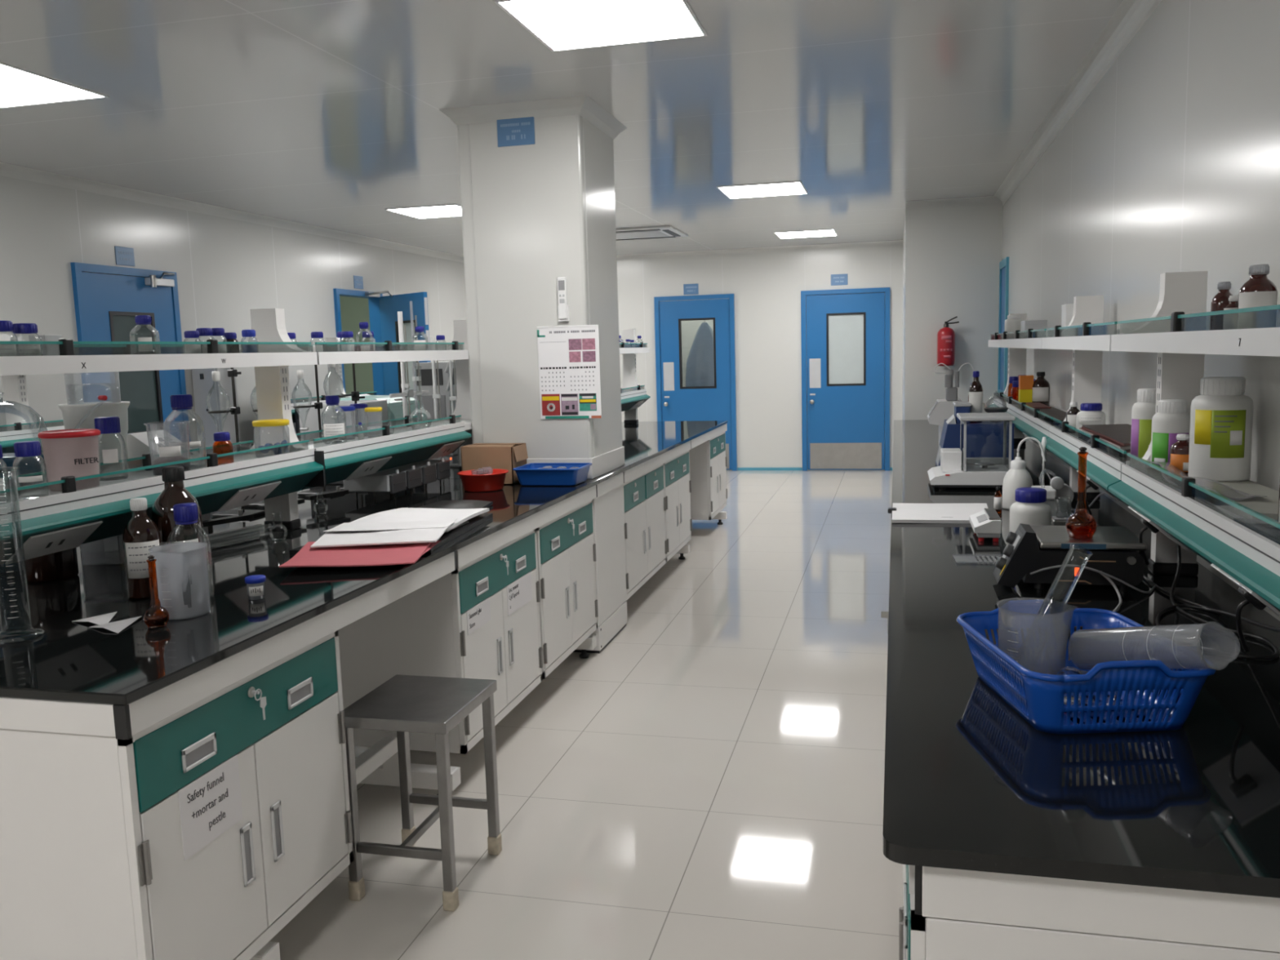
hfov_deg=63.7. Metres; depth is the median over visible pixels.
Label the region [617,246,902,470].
wall
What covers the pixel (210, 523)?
clamp
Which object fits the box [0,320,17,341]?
bottle
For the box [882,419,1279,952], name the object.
countertop
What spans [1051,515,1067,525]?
block
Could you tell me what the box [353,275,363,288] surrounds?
door sign
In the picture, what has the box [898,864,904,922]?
handle
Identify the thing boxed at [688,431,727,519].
base cabinet
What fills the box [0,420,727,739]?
countertop
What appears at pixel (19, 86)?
recessed light
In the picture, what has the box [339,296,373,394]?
window
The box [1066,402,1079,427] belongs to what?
bottle
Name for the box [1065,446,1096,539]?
flask
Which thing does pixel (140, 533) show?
bottle
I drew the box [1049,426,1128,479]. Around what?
tray
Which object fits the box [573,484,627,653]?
cladding
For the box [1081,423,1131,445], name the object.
booklet
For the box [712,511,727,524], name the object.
support
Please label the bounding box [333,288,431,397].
door
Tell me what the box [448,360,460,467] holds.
burette
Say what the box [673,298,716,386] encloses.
wall
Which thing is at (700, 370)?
gown
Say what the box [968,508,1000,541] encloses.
compact balance
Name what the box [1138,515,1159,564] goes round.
plug
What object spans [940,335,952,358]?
print
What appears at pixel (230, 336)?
bottle
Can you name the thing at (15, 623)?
cylinder
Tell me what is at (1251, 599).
plug
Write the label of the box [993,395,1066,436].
tray
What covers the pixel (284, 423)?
lid jar
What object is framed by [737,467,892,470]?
baseboard
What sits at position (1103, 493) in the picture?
power cable
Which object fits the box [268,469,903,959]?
floor
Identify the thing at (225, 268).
wall
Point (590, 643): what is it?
support
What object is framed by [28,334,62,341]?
box
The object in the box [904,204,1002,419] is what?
wall
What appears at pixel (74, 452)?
tub
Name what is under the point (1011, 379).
bottle
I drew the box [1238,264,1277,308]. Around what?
bottle
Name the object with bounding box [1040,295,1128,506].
shelf
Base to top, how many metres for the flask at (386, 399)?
0.150 m
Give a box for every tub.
[37,428,100,482]
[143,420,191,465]
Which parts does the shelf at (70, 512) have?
socket plate, glass rail, glass rail, glass rail, sloped panel, socket plate, post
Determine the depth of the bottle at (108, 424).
2.95 m
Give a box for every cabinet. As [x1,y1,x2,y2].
[0,630,353,959]
[191,367,240,448]
[337,528,542,754]
[536,499,598,679]
[622,463,666,600]
[663,450,692,562]
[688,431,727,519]
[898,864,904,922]
[898,864,1279,959]
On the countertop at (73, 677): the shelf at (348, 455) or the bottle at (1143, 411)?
the shelf at (348, 455)
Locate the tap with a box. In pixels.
[97,395,107,400]
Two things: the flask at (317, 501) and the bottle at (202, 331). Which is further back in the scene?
the flask at (317, 501)
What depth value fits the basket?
1.67 m
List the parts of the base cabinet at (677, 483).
pull, door, drawer, door pull, door pull, door, pull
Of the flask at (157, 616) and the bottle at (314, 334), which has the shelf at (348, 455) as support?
the bottle at (314, 334)
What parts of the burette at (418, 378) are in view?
stand rod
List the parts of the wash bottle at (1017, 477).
spout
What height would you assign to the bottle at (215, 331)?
0.093 m
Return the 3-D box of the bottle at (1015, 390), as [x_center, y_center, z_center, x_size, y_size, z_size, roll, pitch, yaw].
[2.118,-0.491,5.798,0.060,0.130,0.060,0,7,14]
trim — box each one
[0,162,463,262]
[616,240,902,260]
[905,195,1002,209]
[994,0,1161,205]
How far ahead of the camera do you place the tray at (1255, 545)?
2.03 m
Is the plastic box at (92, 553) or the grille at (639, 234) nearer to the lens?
the plastic box at (92, 553)
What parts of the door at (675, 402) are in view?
push plate, kick plate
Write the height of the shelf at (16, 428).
0.785 m
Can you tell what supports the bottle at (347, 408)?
on the shelf at (348, 455)
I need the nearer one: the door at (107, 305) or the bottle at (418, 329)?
the bottle at (418, 329)
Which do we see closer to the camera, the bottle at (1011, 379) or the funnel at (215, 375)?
the funnel at (215, 375)
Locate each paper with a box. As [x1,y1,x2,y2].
[71,611,117,625]
[88,616,141,633]
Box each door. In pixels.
[70,262,190,441]
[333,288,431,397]
[653,293,737,471]
[800,287,889,471]
[997,257,1008,392]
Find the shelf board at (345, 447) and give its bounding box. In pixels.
[307,422,465,459]
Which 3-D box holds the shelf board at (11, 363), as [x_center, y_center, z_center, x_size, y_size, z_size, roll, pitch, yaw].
[-1.503,-0.323,2.871,0.328,0.044,1.692,0,7,14]
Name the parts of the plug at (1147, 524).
cord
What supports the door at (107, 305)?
in the wall at (225, 268)
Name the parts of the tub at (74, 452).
lid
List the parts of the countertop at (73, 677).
corner post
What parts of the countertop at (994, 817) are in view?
corner post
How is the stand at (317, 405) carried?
on the countertop at (73, 677)
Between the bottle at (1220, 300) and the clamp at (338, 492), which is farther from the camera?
the clamp at (338, 492)
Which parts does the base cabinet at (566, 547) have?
pull, door, drawer, door pull, door pull, pull, door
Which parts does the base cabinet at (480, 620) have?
pull, door, drawer, door pull, door pull, door, pull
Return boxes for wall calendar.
[537,324,601,418]
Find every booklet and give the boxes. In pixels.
[1079,427,1130,449]
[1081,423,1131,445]
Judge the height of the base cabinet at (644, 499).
0.633 m
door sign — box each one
[114,245,134,266]
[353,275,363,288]
[496,116,535,146]
[683,283,698,294]
[831,273,847,285]
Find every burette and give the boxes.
[397,311,410,417]
[409,301,422,421]
[430,337,443,457]
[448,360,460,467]
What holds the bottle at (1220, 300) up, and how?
on the shelf at (1242, 543)
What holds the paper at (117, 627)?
on the countertop at (73, 677)
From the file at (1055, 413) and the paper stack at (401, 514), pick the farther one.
the file at (1055, 413)
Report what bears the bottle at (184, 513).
on the countertop at (73, 677)
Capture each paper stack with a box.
[310,524,450,547]
[351,507,488,532]
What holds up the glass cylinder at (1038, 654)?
in the beaker at (1055, 659)
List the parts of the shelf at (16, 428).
sloped panel, post, glass rail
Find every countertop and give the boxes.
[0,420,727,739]
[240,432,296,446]
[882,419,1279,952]
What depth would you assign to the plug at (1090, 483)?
3.29 m
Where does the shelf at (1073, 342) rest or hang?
on the shelf at (1087, 335)
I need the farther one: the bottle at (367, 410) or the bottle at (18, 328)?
the bottle at (367, 410)
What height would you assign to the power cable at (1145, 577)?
0.050 m
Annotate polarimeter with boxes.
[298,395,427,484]
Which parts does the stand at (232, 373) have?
rod, plate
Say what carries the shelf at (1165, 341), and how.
on the shelf at (1242, 543)
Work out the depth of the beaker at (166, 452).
3.10 m
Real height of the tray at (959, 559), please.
0.012 m
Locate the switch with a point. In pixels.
(1075, 570)
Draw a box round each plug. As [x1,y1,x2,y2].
[1085,477,1099,515]
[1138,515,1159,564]
[1235,585,1266,652]
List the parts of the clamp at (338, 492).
stem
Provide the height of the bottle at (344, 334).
0.092 m
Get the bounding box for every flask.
[143,555,168,628]
[269,512,287,541]
[313,491,328,514]
[386,399,391,426]
[408,366,431,423]
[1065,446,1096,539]
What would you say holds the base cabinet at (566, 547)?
on the floor
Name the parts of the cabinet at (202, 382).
handle, door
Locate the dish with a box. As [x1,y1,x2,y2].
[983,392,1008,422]
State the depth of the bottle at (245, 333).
3.37 m
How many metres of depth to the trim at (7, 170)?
7.40 m
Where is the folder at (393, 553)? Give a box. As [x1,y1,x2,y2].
[279,540,440,567]
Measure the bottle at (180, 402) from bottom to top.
0.230 m
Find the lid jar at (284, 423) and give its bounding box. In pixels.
[252,418,289,448]
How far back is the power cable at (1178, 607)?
2.26 m
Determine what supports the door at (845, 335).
in the wall at (766, 288)
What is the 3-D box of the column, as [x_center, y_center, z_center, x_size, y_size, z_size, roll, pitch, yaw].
[-0.479,-0.911,5.192,0.728,1.750,0.720,0,7,14]
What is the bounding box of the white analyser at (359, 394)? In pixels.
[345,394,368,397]
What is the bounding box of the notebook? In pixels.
[887,502,988,523]
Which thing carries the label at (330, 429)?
attached to the bottle at (327, 429)
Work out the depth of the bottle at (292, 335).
3.72 m
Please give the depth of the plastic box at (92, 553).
3.18 m
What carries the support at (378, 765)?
on the floor
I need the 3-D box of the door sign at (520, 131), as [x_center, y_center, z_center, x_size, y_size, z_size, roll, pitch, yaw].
[-0.579,-1.629,4.807,0.185,0.135,0.007,0,7,14]
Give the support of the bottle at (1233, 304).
on the shelf at (1242, 543)
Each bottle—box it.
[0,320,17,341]
[0,444,9,489]
[9,323,42,341]
[12,440,48,487]
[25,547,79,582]
[93,416,127,473]
[122,497,163,599]
[129,315,159,341]
[151,466,203,589]
[163,394,206,457]
[165,502,214,599]
[182,330,201,342]
[195,328,214,342]
[208,328,226,342]
[212,431,233,454]
[222,332,238,342]
[240,329,257,342]
[287,333,297,342]
[310,331,324,351]
[320,395,346,437]
[335,405,355,432]
[336,331,351,342]
[339,331,355,342]
[349,403,367,430]
[355,322,373,342]
[357,422,364,431]
[361,331,375,342]
[364,407,382,430]
[412,326,426,342]
[414,326,427,342]
[435,335,445,342]
[635,335,643,342]
[968,371,982,422]
[1002,436,1045,510]
[1004,315,1022,332]
[1007,376,1017,396]
[1008,487,1051,533]
[1010,381,1018,400]
[1031,371,1049,406]
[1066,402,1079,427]
[1075,402,1106,429]
[1130,388,1155,457]
[1150,399,1190,466]
[1169,434,1189,473]
[1188,376,1253,481]
[1210,281,1232,311]
[1223,295,1238,310]
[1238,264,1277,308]
[1277,479,1279,522]
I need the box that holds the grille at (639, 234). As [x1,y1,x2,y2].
[615,229,680,240]
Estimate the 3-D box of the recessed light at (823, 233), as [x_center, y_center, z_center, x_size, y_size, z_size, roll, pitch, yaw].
[1.709,-2.527,10.596,0.600,0.006,0.600,0,7,14]
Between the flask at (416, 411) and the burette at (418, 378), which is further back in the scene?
the burette at (418, 378)
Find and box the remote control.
[557,276,569,321]
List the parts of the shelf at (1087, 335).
glass rail, post, glass rail, sloped panel, socket plate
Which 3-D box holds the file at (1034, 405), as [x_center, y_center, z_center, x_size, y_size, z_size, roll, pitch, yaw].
[1.966,-0.373,5.140,0.098,0.009,0.430,0,7,14]
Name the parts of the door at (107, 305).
closer arm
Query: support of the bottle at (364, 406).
on the shelf at (348, 455)
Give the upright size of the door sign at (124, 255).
0.120 m
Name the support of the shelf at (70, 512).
on the countertop at (73, 677)
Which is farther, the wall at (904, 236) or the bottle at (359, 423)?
the wall at (904, 236)
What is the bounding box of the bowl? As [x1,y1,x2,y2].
[457,466,508,492]
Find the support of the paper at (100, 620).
on the countertop at (73, 677)
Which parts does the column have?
cornice, trim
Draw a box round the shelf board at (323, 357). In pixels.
[316,350,468,364]
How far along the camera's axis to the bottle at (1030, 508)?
3.20 m
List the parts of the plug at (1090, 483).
cord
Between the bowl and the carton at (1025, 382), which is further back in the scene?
the carton at (1025, 382)
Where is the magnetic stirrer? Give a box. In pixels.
[992,523,1155,612]
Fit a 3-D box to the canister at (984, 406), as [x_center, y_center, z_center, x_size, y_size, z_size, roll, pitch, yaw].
[1.826,-0.259,5.537,0.093,0.310,0.093,0,7,14]
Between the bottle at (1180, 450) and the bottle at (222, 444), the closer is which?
the bottle at (1180, 450)
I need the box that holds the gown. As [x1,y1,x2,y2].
[685,320,714,386]
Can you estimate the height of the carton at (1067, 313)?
0.151 m
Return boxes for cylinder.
[0,466,44,643]
[1017,543,1093,665]
[1067,621,1239,670]
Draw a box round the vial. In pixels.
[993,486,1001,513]
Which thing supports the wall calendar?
attached to the column
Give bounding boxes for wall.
[0,175,466,448]
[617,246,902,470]
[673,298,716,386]
[902,212,905,419]
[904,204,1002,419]
[1001,0,1279,621]
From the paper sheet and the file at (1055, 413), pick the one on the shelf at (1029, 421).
the file at (1055, 413)
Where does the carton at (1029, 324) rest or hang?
on the shelf at (1029, 421)
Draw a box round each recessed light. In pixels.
[0,62,109,108]
[384,204,462,218]
[493,0,707,52]
[716,181,808,199]
[773,229,837,239]
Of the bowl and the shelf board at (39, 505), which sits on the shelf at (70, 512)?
the shelf board at (39, 505)
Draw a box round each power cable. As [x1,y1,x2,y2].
[1041,463,1106,511]
[1071,506,1210,608]
[1155,543,1279,659]
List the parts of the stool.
leg, leg, seat, leg, leg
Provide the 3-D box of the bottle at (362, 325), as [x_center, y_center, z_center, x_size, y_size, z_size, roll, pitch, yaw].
[-1.100,-0.565,4.119,0.064,0.130,0.065,0,7,14]
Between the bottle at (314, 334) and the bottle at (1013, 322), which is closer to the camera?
the bottle at (314, 334)
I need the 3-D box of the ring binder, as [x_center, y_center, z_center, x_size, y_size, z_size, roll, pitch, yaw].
[-0.792,0.175,3.523,0.430,0.024,0.760,0,7,14]
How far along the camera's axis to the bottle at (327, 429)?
4.04 m
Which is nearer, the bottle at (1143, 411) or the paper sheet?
the bottle at (1143, 411)
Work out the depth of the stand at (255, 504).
4.30 m
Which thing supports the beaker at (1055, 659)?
in the basket
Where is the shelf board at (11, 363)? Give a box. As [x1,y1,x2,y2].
[0,351,317,375]
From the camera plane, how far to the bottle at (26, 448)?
2.59 m
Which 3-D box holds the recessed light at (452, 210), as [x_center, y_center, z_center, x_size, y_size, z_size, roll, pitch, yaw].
[-1.615,-2.133,8.201,0.600,0.006,0.600,0,7,14]
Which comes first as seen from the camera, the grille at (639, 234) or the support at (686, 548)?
the support at (686, 548)
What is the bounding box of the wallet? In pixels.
[417,499,493,508]
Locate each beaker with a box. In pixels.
[148,542,210,620]
[163,542,196,575]
[996,597,1077,675]
[1053,496,1070,518]
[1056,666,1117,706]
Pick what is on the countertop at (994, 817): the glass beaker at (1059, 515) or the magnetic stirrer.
the magnetic stirrer
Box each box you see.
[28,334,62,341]
[80,533,124,565]
[460,443,528,484]
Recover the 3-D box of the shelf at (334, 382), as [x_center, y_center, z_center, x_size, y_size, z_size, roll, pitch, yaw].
[-2.547,-0.753,8.292,0.264,0.785,1.460,0,7,14]
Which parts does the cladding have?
plinth panel, panel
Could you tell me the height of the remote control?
0.205 m
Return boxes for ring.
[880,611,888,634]
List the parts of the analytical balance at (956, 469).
chamber post, chamber glass, chamber post, chamber post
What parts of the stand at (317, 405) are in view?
plate, rod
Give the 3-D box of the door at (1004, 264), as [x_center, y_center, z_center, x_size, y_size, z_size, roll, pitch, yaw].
[2.859,-1.185,8.119,0.020,1.080,0.540,0,7,14]
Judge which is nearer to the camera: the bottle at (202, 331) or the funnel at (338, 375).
the bottle at (202, 331)
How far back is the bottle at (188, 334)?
3.09 m
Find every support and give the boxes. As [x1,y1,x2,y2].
[249,941,279,959]
[355,730,461,795]
[576,634,596,658]
[676,543,689,559]
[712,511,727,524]
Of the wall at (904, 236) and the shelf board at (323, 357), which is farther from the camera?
the wall at (904, 236)
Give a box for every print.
[128,545,155,570]
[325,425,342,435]
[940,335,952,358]
[1213,415,1236,432]
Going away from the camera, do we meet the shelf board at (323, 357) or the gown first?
the shelf board at (323, 357)
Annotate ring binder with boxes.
[288,513,493,555]
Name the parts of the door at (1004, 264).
pane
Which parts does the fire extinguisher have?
handle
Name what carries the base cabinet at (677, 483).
on the floor
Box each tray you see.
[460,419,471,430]
[512,462,592,485]
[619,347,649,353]
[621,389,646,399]
[952,555,1001,564]
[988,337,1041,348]
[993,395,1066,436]
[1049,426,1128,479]
[1121,464,1279,576]
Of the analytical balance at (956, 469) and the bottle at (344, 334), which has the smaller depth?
the bottle at (344, 334)
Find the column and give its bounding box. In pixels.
[439,95,626,479]
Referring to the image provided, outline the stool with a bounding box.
[343,674,502,911]
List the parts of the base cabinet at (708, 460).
door, drawer, door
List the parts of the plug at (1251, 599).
cord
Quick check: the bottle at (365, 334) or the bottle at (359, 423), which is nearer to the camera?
the bottle at (359, 423)
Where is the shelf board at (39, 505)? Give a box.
[0,448,315,524]
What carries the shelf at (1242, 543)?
on the countertop at (994, 817)
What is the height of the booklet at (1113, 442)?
0.010 m
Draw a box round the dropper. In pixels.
[1041,436,1046,485]
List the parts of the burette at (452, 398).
plate, stand rod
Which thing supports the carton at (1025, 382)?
on the shelf at (1029, 421)
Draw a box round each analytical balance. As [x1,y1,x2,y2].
[927,412,1015,488]
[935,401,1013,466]
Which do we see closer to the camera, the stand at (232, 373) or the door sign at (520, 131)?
the stand at (232, 373)
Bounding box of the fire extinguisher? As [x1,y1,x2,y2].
[937,316,959,365]
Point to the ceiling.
(322, 113)
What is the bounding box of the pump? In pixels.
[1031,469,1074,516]
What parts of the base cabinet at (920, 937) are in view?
door pull, door, pull, drawer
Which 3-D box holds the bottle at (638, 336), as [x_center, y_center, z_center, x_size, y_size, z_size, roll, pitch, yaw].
[-0.005,-1.121,8.412,0.060,0.110,0.061,0,7,14]
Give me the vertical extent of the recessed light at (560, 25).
0.006 m
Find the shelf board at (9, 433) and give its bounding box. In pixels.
[0,426,64,441]
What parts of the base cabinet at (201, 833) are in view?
pull, door, drawer, door pull, door pull, pull, door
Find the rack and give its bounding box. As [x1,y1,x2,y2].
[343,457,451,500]
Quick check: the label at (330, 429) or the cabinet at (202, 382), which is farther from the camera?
the cabinet at (202, 382)
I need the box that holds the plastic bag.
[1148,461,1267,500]
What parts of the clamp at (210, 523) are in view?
stem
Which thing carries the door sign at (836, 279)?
attached to the wall at (766, 288)
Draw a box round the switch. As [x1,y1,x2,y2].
[1072,566,1080,577]
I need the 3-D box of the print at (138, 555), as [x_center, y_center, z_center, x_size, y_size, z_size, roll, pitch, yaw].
[-1.279,0.201,2.656,0.065,0.061,0.013,-5,8,-26]
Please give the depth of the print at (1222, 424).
2.36 m
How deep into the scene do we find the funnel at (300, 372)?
4.54 m
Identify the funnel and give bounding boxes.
[205,371,230,431]
[250,386,257,418]
[292,369,311,431]
[323,364,343,423]
[1043,599,1074,657]
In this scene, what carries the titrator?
on the countertop at (994, 817)
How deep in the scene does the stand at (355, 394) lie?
4.72 m
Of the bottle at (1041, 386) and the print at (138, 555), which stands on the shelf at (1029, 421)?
the bottle at (1041, 386)
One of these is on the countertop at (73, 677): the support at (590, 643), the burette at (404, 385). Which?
the burette at (404, 385)
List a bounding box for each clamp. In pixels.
[202,509,253,534]
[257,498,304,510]
[304,485,348,511]
[389,389,429,397]
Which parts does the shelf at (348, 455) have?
glass rail, socket plate, sloped panel, glass rail, glass rail, socket plate, post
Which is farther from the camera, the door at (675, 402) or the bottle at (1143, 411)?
the door at (675, 402)
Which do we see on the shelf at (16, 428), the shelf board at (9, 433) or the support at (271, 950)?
the shelf board at (9, 433)
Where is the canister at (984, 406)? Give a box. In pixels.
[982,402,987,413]
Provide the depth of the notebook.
3.82 m
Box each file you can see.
[1026,402,1051,408]
[1039,406,1066,426]
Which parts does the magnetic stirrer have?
knob, knob, knob, orange trim, plate, orange trim, power cord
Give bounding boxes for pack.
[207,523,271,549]
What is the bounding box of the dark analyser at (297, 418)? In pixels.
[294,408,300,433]
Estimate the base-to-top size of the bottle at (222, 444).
0.104 m
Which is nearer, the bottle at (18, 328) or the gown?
the bottle at (18, 328)
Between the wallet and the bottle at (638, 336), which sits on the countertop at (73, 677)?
the wallet
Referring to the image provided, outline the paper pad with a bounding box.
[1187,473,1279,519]
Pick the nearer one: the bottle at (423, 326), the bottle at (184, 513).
the bottle at (184, 513)
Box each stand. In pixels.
[207,367,265,517]
[240,409,264,506]
[293,364,336,496]
[324,363,364,489]
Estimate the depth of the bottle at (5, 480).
2.57 m
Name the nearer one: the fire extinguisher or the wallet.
the wallet
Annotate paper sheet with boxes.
[323,518,457,531]
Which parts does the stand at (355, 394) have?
rod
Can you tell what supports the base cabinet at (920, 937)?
on the floor
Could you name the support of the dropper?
on the countertop at (994, 817)
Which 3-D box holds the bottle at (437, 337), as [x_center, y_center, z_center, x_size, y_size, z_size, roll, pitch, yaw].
[-0.929,-0.633,4.811,0.050,0.084,0.050,0,7,14]
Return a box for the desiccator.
[0,391,47,571]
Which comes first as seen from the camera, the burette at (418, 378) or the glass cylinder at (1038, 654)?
the glass cylinder at (1038, 654)
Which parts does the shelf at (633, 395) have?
glass rail, glass rail, sloped panel, socket plate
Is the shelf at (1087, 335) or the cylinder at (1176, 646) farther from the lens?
the shelf at (1087, 335)
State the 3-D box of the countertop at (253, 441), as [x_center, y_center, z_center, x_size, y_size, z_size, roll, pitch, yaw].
[-2.534,-0.321,8.345,0.895,0.085,1.500,0,7,14]
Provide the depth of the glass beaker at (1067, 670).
1.74 m
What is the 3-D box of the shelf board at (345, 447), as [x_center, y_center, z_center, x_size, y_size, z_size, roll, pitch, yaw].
[-1.130,-0.176,4.378,0.256,0.045,1.325,0,7,14]
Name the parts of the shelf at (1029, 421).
post, glass rail, glass rail, socket plate, sloped panel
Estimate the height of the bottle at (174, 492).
0.325 m
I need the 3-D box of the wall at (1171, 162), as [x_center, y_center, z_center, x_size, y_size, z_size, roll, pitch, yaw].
[1.629,-0.258,2.912,0.100,2.600,11.650,0,7,14]
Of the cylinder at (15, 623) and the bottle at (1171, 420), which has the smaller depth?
the cylinder at (15, 623)
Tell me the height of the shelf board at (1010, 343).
0.044 m
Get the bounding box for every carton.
[1018,375,1034,402]
[1021,320,1047,331]
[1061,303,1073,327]
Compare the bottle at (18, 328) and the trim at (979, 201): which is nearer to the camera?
the bottle at (18, 328)
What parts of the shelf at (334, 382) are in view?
sloped panel, glass rail, post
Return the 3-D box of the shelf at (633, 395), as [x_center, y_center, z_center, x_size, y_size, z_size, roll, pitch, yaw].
[-0.255,-0.769,7.903,0.328,0.785,1.510,0,7,14]
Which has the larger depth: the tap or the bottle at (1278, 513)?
the tap
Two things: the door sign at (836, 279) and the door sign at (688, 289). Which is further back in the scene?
the door sign at (688, 289)
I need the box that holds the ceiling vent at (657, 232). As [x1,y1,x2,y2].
[615,226,688,240]
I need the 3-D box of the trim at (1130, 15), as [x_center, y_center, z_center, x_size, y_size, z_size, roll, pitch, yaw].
[1.496,-1.504,2.728,0.075,0.075,11.550,0,7,14]
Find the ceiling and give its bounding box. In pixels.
[0,0,1123,256]
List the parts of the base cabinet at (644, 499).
drawer, pull, door, door pull, door pull, drawer, door, pull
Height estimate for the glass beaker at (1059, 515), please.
0.070 m
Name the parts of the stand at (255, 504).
plate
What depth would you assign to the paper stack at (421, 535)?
3.26 m
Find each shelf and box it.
[0,308,325,564]
[0,333,64,453]
[255,337,377,422]
[295,320,472,489]
[619,328,650,424]
[988,313,1066,463]
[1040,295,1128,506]
[1041,334,1111,351]
[1108,271,1279,616]
[1111,327,1279,356]
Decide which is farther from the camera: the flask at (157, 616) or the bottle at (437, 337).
the bottle at (437, 337)
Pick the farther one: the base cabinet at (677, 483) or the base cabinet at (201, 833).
the base cabinet at (677, 483)
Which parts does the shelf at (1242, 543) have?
socket plate, post, glass rail, sloped panel, glass rail, socket plate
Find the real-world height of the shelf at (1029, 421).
0.799 m
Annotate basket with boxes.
[956,599,1216,733]
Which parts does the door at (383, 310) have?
closer arm, edge plate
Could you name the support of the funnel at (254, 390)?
attached to the stand at (255, 504)
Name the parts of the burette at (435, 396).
stand rod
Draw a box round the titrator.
[927,362,974,444]
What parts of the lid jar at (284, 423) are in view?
lid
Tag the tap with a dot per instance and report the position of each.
(103, 397)
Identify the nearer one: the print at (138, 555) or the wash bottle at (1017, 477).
the print at (138, 555)
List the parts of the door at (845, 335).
push plate, kick plate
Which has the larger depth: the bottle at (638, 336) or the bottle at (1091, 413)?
the bottle at (638, 336)
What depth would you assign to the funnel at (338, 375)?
4.56 m
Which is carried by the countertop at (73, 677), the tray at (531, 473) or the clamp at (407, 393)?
the tray at (531, 473)
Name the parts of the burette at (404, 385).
stand rod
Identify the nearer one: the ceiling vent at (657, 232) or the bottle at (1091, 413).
the bottle at (1091, 413)
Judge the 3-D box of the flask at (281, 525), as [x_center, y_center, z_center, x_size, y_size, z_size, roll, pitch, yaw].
[-1.226,0.157,3.493,0.060,0.092,0.060,0,7,14]
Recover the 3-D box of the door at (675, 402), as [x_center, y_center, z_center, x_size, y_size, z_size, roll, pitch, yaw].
[0.668,-1.151,12.353,0.960,2.090,0.143,0,7,14]
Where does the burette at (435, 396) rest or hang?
on the countertop at (73, 677)
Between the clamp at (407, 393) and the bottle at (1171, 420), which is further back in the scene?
the clamp at (407, 393)

